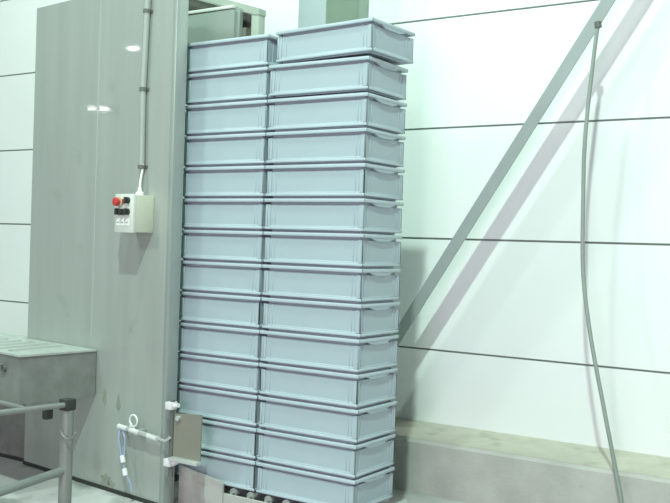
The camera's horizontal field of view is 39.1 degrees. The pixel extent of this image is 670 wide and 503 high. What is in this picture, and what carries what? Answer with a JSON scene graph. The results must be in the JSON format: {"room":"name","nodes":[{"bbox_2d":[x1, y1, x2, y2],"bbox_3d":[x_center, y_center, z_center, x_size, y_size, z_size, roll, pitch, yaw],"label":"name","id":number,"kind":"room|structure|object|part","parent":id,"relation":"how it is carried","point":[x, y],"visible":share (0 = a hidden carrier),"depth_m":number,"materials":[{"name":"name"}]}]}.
{"room":"factory floor","nodes":[
{"label":"factory floor","id":0,"kind":"room"},
{"bbox_2d":[0,457,464,502],"bbox_3d":[-4.760,1.361,1.705,19.000,0.200,14.000,2,1,34],"label":"floor","id":1,"kind":"structure","parent":0,"point":[11,471],"depth_m":5.29,"materials":[{"name":"concrete"}]},
{"bbox_2d":[0,397,75,502],"bbox_3d":[-1.574,0.993,4.073,0.769,0.700,0.749,2,1,34],"label":"railing","id":2,"kind":"object","parent":1,"relation":"on","point":[67,406],"visible":1,"depth_m":4.17,"materials":[{"name":"metal"}]},
{"bbox_3d":[-1.552,0.665,4.222,0.573,0.022,0.034,2,1,37],"label":"cross rail","id":3,"kind":"part","parent":2,"relation":"part of","materials":[{"name":"metal"}]},
{"bbox_3d":[-1.332,0.974,3.895,0.039,0.041,0.631,2,0,23],"label":"rail","id":4,"kind":"part","parent":2,"relation":"part of","materials":[{"name":"metal"}]},
{"bbox_3d":[-1.403,0.675,3.954,0.028,0.027,0.685,2,1,43],"label":"rail","id":5,"kind":"part","parent":2,"relation":"part of","materials":[{"name":"metal"}]},
{"bbox_3d":[-1.200,1.023,4.202,0.058,0.660,0.058,2,1,34],"label":"post","id":6,"kind":"part","parent":2,"relation":"part of","materials":[{"name":"metal"}]},
{"bbox_2d":[0,332,96,461],"bbox_3d":[-1.854,0.924,5.800,1.290,0.791,1.171,2,1,34],"label":"table","id":7,"kind":"object","parent":1,"relation":"on","point":[31,370],"visible":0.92,"depth_m":5.23,"materials":[{"name":"metal"}]},
{"bbox_2d":[0,363,6,371],"bbox_3d":[-1.793,0.624,5.085,0.039,0.052,0.040,2,1,34],"label":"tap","id":8,"kind":"object","parent":7,"relation":"on","point":[3,366],"depth_m":5.08,"materials":[{"name":"metal"}]},
{"bbox_2d":[23,0,188,502],"bbox_3d":[-1.278,-0.070,5.518,1.345,2.820,0.306,2,1,40],"label":"panel","id":9,"kind":"object","parent":1,"relation":"on","point":[92,285],"visible":0.99,"depth_m":5.32,"materials":[{"name":"grey metal"}]},
{"bbox_2d":[112,164,153,232],"bbox_3d":[-1.084,-0.286,5.047,0.158,0.374,0.177,2,1,40],"label":"switch box","id":10,"kind":"object","parent":9,"relation":"attached to","point":[134,213],"visible":1,"depth_m":5.01,"materials":[{"name":"white plastic"}]},
{"bbox_3d":[-1.161,-0.213,5.025,0.034,0.034,0.028,2,1,40],"label":"selector knob","id":11,"kind":"part","parent":10,"relation":"part of","materials":[{"name":"black plastic"}]},
{"bbox_3d":[-1.114,-0.203,5.016,0.158,0.205,0.020,2,1,40],"label":"lid","id":12,"kind":"part","parent":10,"relation":"part of","materials":[{"name":"grey plastic"}]},
{"bbox_3d":[-1.101,-0.210,4.975,0.034,0.034,0.028,2,1,40],"label":"selector knob","id":13,"kind":"part","parent":10,"relation":"part of","materials":[{"name":"black plastic"}]},
{"bbox_3d":[-1.100,-0.271,4.974,0.034,0.034,0.028,2,1,40],"label":"selector knob","id":14,"kind":"part","parent":10,"relation":"part of","materials":[{"name":"black plastic"}]},
{"bbox_2d":[117,414,170,491],"bbox_3d":[-1.020,1.087,5.031,0.437,0.420,0.080,2,1,40],"label":"air cylinder","id":15,"kind":"object","parent":9,"relation":"attached to","point":[122,428],"visible":1,"depth_m":5.08,"materials":[{"name":"metal"}]},
{"bbox_3d":[-0.885,0.974,4.914,0.087,0.037,0.016,2,1,40],"label":"piston rod","id":16,"kind":"part","parent":15,"relation":"part of","materials":[{"name":"metal"}]},
{"bbox_2d":[163,399,202,476],"bbox_3d":[-0.780,0.973,4.853,0.240,0.400,0.062,2,1,34],"label":"plate","id":17,"kind":"object","parent":15,"relation":"attached to","point":[185,430],"visible":1,"depth_m":4.85,"materials":[{"name":"metal"}]},
{"bbox_3d":[-0.756,0.950,4.845,0.190,0.248,0.006,2,1,34],"label":"plate","id":18,"kind":"part","parent":17,"relation":"part of","materials":[{"name":"grey metal"}]},
{"bbox_2d":[138,0,152,168],"bbox_3d":[-1.027,-0.958,5.100,0.062,1.023,0.041,2,1,40],"label":"cable conduit","id":19,"kind":"object","parent":9,"relation":"attached to","point":[147,11],"visible":1,"depth_m":5.09,"materials":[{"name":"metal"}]},
{"bbox_2d":[186,0,265,80],"bbox_3d":[-0.828,-0.183,5.784,0.918,3.070,0.118,2,1,34],"label":"gantry","id":20,"kind":"object","parent":1,"relation":"on","point":[253,17],"visible":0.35,"depth_m":5.58,"materials":[{"name":"metal"}]},
{"bbox_2d":[187,5,250,49],"bbox_3d":[-0.736,-1.332,5.668,0.530,0.229,0.118,2,1,34],"label":"metal box","id":21,"kind":"object","parent":20,"relation":"attached to","point":[223,22],"visible":0.65,"depth_m":5.58,"materials":[{"name":"metal"}]},
{"bbox_3d":[-0.780,-1.437,5.650,0.470,0.021,0.036,2,1,34],"label":"trim","id":22,"kind":"part","parent":21,"relation":"part of","materials":[{"name":"grey metal"}]},
{"bbox_3d":[-0.491,-0.008,5.527,0.055,2.745,0.060,2,1,34],"label":"post","id":23,"kind":"part","parent":20,"relation":"part of","materials":[{"name":"metal"}]},
{"bbox_2d":[174,465,407,502],"bbox_3d":[-0.277,1.270,4.966,1.340,0.212,0.460,2,1,34],"label":"conveyor","id":24,"kind":"object","parent":1,"relation":"on","point":[194,486],"visible":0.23,"depth_m":4.95,"materials":[{"name":"metal"}]},
{"bbox_2d":[174,448,262,490],"bbox_3d":[-0.553,1.142,5.148,0.598,0.168,0.384,2,1,34],"label":"plastic crate","id":25,"kind":"object","parent":24,"relation":"on","point":[237,471],"visible":0.34,"depth_m":4.93,"materials":[{"name":"grey plastic"}]},
{"bbox_2d":[178,413,263,458],"bbox_3d":[-0.548,0.974,5.148,0.598,0.168,0.384,2,1,34],"label":"plastic crate","id":26,"kind":"object","parent":25,"relation":"on","point":[234,438],"visible":0.3,"depth_m":4.93,"materials":[{"name":"grey plastic"}]},
{"bbox_2d":[176,382,265,425],"bbox_3d":[-0.544,0.806,5.147,0.598,0.168,0.384,2,1,34],"label":"plastic crate","id":27,"kind":"object","parent":26,"relation":"on","point":[243,407],"visible":0.49,"depth_m":4.97,"materials":[{"name":"grey plastic"}]},
{"bbox_2d":[177,351,266,392],"bbox_3d":[-0.537,0.639,5.144,0.598,0.168,0.384,2,1,34],"label":"plastic crate","id":28,"kind":"object","parent":27,"relation":"on","point":[231,373],"visible":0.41,"depth_m":4.97,"materials":[{"name":"grey plastic"}]},
{"bbox_2d":[178,321,268,360],"bbox_3d":[-0.532,0.471,5.141,0.598,0.168,0.384,2,1,34],"label":"plastic crate","id":29,"kind":"object","parent":28,"relation":"on","point":[241,342],"visible":0.5,"depth_m":4.97,"materials":[{"name":"grey plastic"}]},
{"bbox_2d":[179,290,270,327],"bbox_3d":[-0.527,0.303,5.143,0.598,0.168,0.384,2,1,34],"label":"plastic crate","id":30,"kind":"object","parent":29,"relation":"on","point":[246,310],"visible":0.54,"depth_m":4.97,"materials":[{"name":"grey plastic"}]},
{"bbox_2d":[180,259,270,294],"bbox_3d":[-0.521,0.135,5.141,0.598,0.168,0.384,2,1,34],"label":"plastic crate","id":31,"kind":"object","parent":30,"relation":"on","point":[235,277],"visible":0.54,"depth_m":4.97,"materials":[{"name":"grey plastic"}]},
{"bbox_2d":[181,228,271,262],"bbox_3d":[-0.515,-0.033,5.140,0.598,0.168,0.384,2,1,34],"label":"plastic crate","id":32,"kind":"object","parent":31,"relation":"on","point":[196,244],"visible":0.61,"depth_m":4.97,"materials":[{"name":"grey plastic"}]},
{"bbox_2d":[182,197,271,230],"bbox_3d":[-0.513,-0.201,5.137,0.598,0.168,0.384,2,1,33],"label":"plastic crate","id":33,"kind":"object","parent":32,"relation":"on","point":[239,213],"visible":0.56,"depth_m":4.97,"materials":[{"name":"grey plastic"}]},
{"bbox_2d":[183,165,272,197],"bbox_3d":[-0.506,-0.369,5.135,0.598,0.168,0.384,2,1,34],"label":"plastic crate","id":34,"kind":"object","parent":33,"relation":"on","point":[234,180],"visible":0.5,"depth_m":4.96,"materials":[{"name":"grey plastic"}]},
{"bbox_2d":[184,132,273,166],"bbox_3d":[-0.501,-0.537,5.135,0.598,0.168,0.384,2,1,34],"label":"plastic crate","id":35,"kind":"object","parent":34,"relation":"on","point":[236,148],"visible":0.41,"depth_m":4.97,"materials":[{"name":"grey plastic"}]},
{"bbox_2d":[185,99,274,135],"bbox_3d":[-0.494,-0.705,5.135,0.598,0.168,0.384,2,1,33],"label":"plastic crate","id":36,"kind":"object","parent":35,"relation":"on","point":[251,116],"visible":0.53,"depth_m":4.97,"materials":[{"name":"grey plastic"}]},
{"bbox_2d":[186,67,276,104],"bbox_3d":[-0.488,-0.873,5.133,0.598,0.168,0.384,2,1,34],"label":"plastic crate","id":37,"kind":"object","parent":36,"relation":"on","point":[248,84],"visible":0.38,"depth_m":4.96,"materials":[{"name":"grey plastic"}]},
{"bbox_2d":[187,34,281,73],"bbox_3d":[-0.484,-1.041,5.133,0.598,0.168,0.384,2,1,33],"label":"plastic crate","id":38,"kind":"object","parent":37,"relation":"on","point":[254,51],"visible":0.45,"depth_m":4.96,"materials":[{"name":"grey plastic"}]},
{"bbox_3d":[-0.210,1.324,4.662,0.890,0.113,0.012,2,1,34],"label":"rail","id":39,"kind":"part","parent":24,"relation":"part of","materials":[{"name":"grey metal"}]},
{"bbox_2d":[256,460,394,502],"bbox_3d":[-0.051,1.161,4.813,0.598,0.168,0.384,2,1,34],"label":"plastic crate","id":40,"kind":"object","parent":24,"relation":"on","point":[304,485],"visible":0.8,"depth_m":4.67,"materials":[{"name":"grey plastic"}]},
{"bbox_2d":[257,427,395,477],"bbox_3d":[-0.046,0.993,4.812,0.598,0.168,0.384,2,1,34],"label":"plastic crate","id":41,"kind":"object","parent":40,"relation":"on","point":[328,455],"visible":0.83,"depth_m":4.66,"materials":[{"name":"grey plastic"}]},
{"bbox_2d":[259,395,397,442],"bbox_3d":[-0.037,0.825,4.812,0.598,0.168,0.384,2,1,33],"label":"plastic crate","id":42,"kind":"object","parent":41,"relation":"on","point":[339,422],"visible":0.84,"depth_m":4.66,"materials":[{"name":"grey plastic"}]},
{"bbox_2d":[259,362,397,406],"bbox_3d":[-0.034,0.657,4.811,0.598,0.168,0.384,2,1,34],"label":"plastic crate","id":43,"kind":"object","parent":42,"relation":"on","point":[337,387],"visible":0.89,"depth_m":4.65,"materials":[{"name":"grey plastic"}]},
{"bbox_2d":[260,329,398,371],"bbox_3d":[-0.030,0.489,4.808,0.598,0.168,0.384,2,1,34],"label":"plastic crate","id":44,"kind":"object","parent":43,"relation":"on","point":[334,352],"visible":0.92,"depth_m":4.65,"materials":[{"name":"grey plastic"}]},
{"bbox_2d":[262,296,400,336],"bbox_3d":[-0.021,0.321,4.808,0.598,0.168,0.384,2,1,33],"label":"plastic crate","id":45,"kind":"object","parent":44,"relation":"on","point":[330,317],"visible":0.91,"depth_m":4.65,"materials":[{"name":"grey plastic"}]},
{"bbox_2d":[262,263,401,301],"bbox_3d":[-0.018,0.153,4.804,0.598,0.168,0.384,2,1,34],"label":"plastic crate","id":46,"kind":"object","parent":45,"relation":"on","point":[335,283],"visible":0.97,"depth_m":4.65,"materials":[{"name":"grey plastic"}]},
{"bbox_2d":[264,230,402,266],"bbox_3d":[-0.012,-0.015,4.805,0.598,0.168,0.384,2,1,33],"label":"plastic crate","id":47,"kind":"object","parent":46,"relation":"on","point":[345,249],"visible":1,"depth_m":4.65,"materials":[{"name":"grey plastic"}]},
{"bbox_2d":[264,197,403,233],"bbox_3d":[-0.007,-0.182,4.801,0.598,0.168,0.384,2,1,34],"label":"plastic crate","id":48,"kind":"object","parent":47,"relation":"on","point":[327,214],"visible":1,"depth_m":4.64,"materials":[{"name":"grey plastic"}]},
{"bbox_2d":[266,162,404,200],"bbox_3d":[-0.001,-0.350,4.802,0.598,0.168,0.384,2,1,34],"label":"plastic crate","id":49,"kind":"object","parent":48,"relation":"on","point":[352,179],"visible":0.96,"depth_m":4.65,"materials":[{"name":"grey plastic"}]},
{"bbox_2d":[266,127,405,167],"bbox_3d":[0.003,-0.518,4.799,0.598,0.168,0.384,2,1,33],"label":"plastic crate","id":50,"kind":"object","parent":49,"relation":"on","point":[357,144],"visible":0.89,"depth_m":4.64,"materials":[{"name":"grey plastic"}]},
{"bbox_2d":[268,92,406,134],"bbox_3d":[0.010,-0.686,4.799,0.598,0.168,0.384,2,1,34],"label":"plastic crate","id":51,"kind":"object","parent":50,"relation":"on","point":[359,109],"visible":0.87,"depth_m":4.64,"materials":[{"name":"grey plastic"}]},
{"bbox_2d":[269,56,407,100],"bbox_3d":[0.015,-0.859,4.798,0.598,0.168,0.384,2,1,33],"label":"plastic crate","id":52,"kind":"object","parent":51,"relation":"on","point":[369,74],"visible":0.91,"depth_m":4.64,"materials":[{"name":"grey plastic"}]},
{"bbox_2d":[276,17,414,64],"bbox_3d":[0.050,-1.036,4.791,0.598,0.168,0.384,1,0,36],"label":"plastic crate","id":53,"kind":"object","parent":52,"relation":"on","point":[373,37],"visible":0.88,"depth_m":4.63,"materials":[{"name":"grey plastic"}]},
{"bbox_3d":[0.284,-1.081,4.619,0.014,0.017,0.210,1,0,36],"label":"handle","id":54,"kind":"part","parent":53,"relation":"part of","materials":[{"name":"plastic"}]},
{"bbox_3d":[0.259,-0.902,4.637,0.014,0.017,0.210,2,1,33],"label":"handle","id":55,"kind":"part","parent":52,"relation":"part of","materials":[{"name":"plastic"}]},
{"bbox_3d":[0.253,-0.729,4.638,0.014,0.017,0.210,2,1,34],"label":"handle","id":56,"kind":"part","parent":51,"relation":"part of","materials":[{"name":"plastic"}]},
{"bbox_3d":[0.246,-0.561,4.639,0.014,0.017,0.210,2,1,33],"label":"handle","id":57,"kind":"part","parent":50,"relation":"part of","materials":[{"name":"plastic"}]},
{"bbox_3d":[0.241,-0.393,4.641,0.014,0.017,0.210,2,1,34],"label":"handle","id":58,"kind":"part","parent":49,"relation":"part of","materials":[{"name":"plastic"}]},
{"bbox_3d":[0.236,-0.225,4.641,0.014,0.017,0.210,2,1,33],"label":"handle","id":59,"kind":"part","parent":48,"relation":"part of","materials":[{"name":"plastic"}]},
{"bbox_3d":[0.232,-0.057,4.645,0.014,0.017,0.210,2,1,33],"label":"handle","id":60,"kind":"part","parent":47,"relation":"part of","materials":[{"name":"plastic"}]},
{"bbox_3d":[0.225,0.111,4.644,0.014,0.017,0.210,2,1,34],"label":"handle","id":61,"kind":"part","parent":46,"relation":"part of","materials":[{"name":"plastic"}]},
{"bbox_3d":[0.222,0.279,4.647,0.014,0.017,0.210,2,1,33],"label":"handle","id":62,"kind":"part","parent":45,"relation":"part of","materials":[{"name":"plastic"}]},
{"bbox_3d":[0.213,0.446,4.647,0.014,0.017,0.210,2,1,34],"label":"handle","id":63,"kind":"part","parent":44,"relation":"part of","materials":[{"name":"plastic"}]},
{"bbox_3d":[0.209,0.614,4.650,0.014,0.017,0.210,2,1,34],"label":"handle","id":64,"kind":"part","parent":43,"relation":"part of","materials":[{"name":"plastic"}]},
{"bbox_3d":[0.206,0.782,4.651,0.014,0.017,0.210,2,1,33],"label":"handle","id":65,"kind":"part","parent":42,"relation":"part of","materials":[{"name":"plastic"}]},
{"bbox_3d":[0.197,0.950,4.651,0.014,0.017,0.210,2,1,34],"label":"handle","id":66,"kind":"part","parent":41,"relation":"part of","materials":[{"name":"plastic"}]},
{"bbox_3d":[0.192,1.118,4.652,0.014,0.017,0.210,2,1,34],"label":"handle","id":67,"kind":"part","parent":40,"relation":"part of","materials":[{"name":"plastic"}]},
{"bbox_2d":[298,0,368,27],"bbox_3d":[-0.004,-1.324,5.905,0.207,5.400,0.500,2,1,34],"label":"wall column","id":68,"kind":"structure","parent":0,"point":[311,12],"depth_m":5.73,"materials":[{"name":"paint"}]},
{"bbox_2d":[0,0,669,456],"bbox_3d":[-0.709,-1.523,6.747,14.000,5.740,0.120,2,1,34],"label":"wall","id":69,"kind":"structure","parent":0,"point":[500,343],"depth_m":5.48,"materials":[{"name":"grey"}]},
{"bbox_2d":[176,412,669,502],"bbox_3d":[-0.915,1.168,6.586,14.000,0.350,0.342,2,1,34],"label":"concrete ledge","id":70,"kind":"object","parent":69,"relation":"attached to","point":[462,464],"depth_m":5.18,"materials":[{"name":"concrete"}]},
{"bbox_2d":[392,0,615,346],"bbox_3d":[1.208,-0.842,5.212,2.583,3.901,0.265,2,1,33],"label":"diagonal brace","id":71,"kind":"object","parent":69,"relation":"attached to","point":[604,6],"visible":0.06,"depth_m":5.25,"materials":[{"name":"grey paint"}]},
{"bbox_2d":[580,21,623,502],"bbox_3d":[1.527,0.122,4.618,0.119,2.628,0.842,1,1,-38],"label":"hanging cable","id":72,"kind":"object","parent":71,"relation":"hanging from","point":[598,24],"visible":1,"depth_m":4.92,"materials":[{"name":"grey rubber"}]}
]}

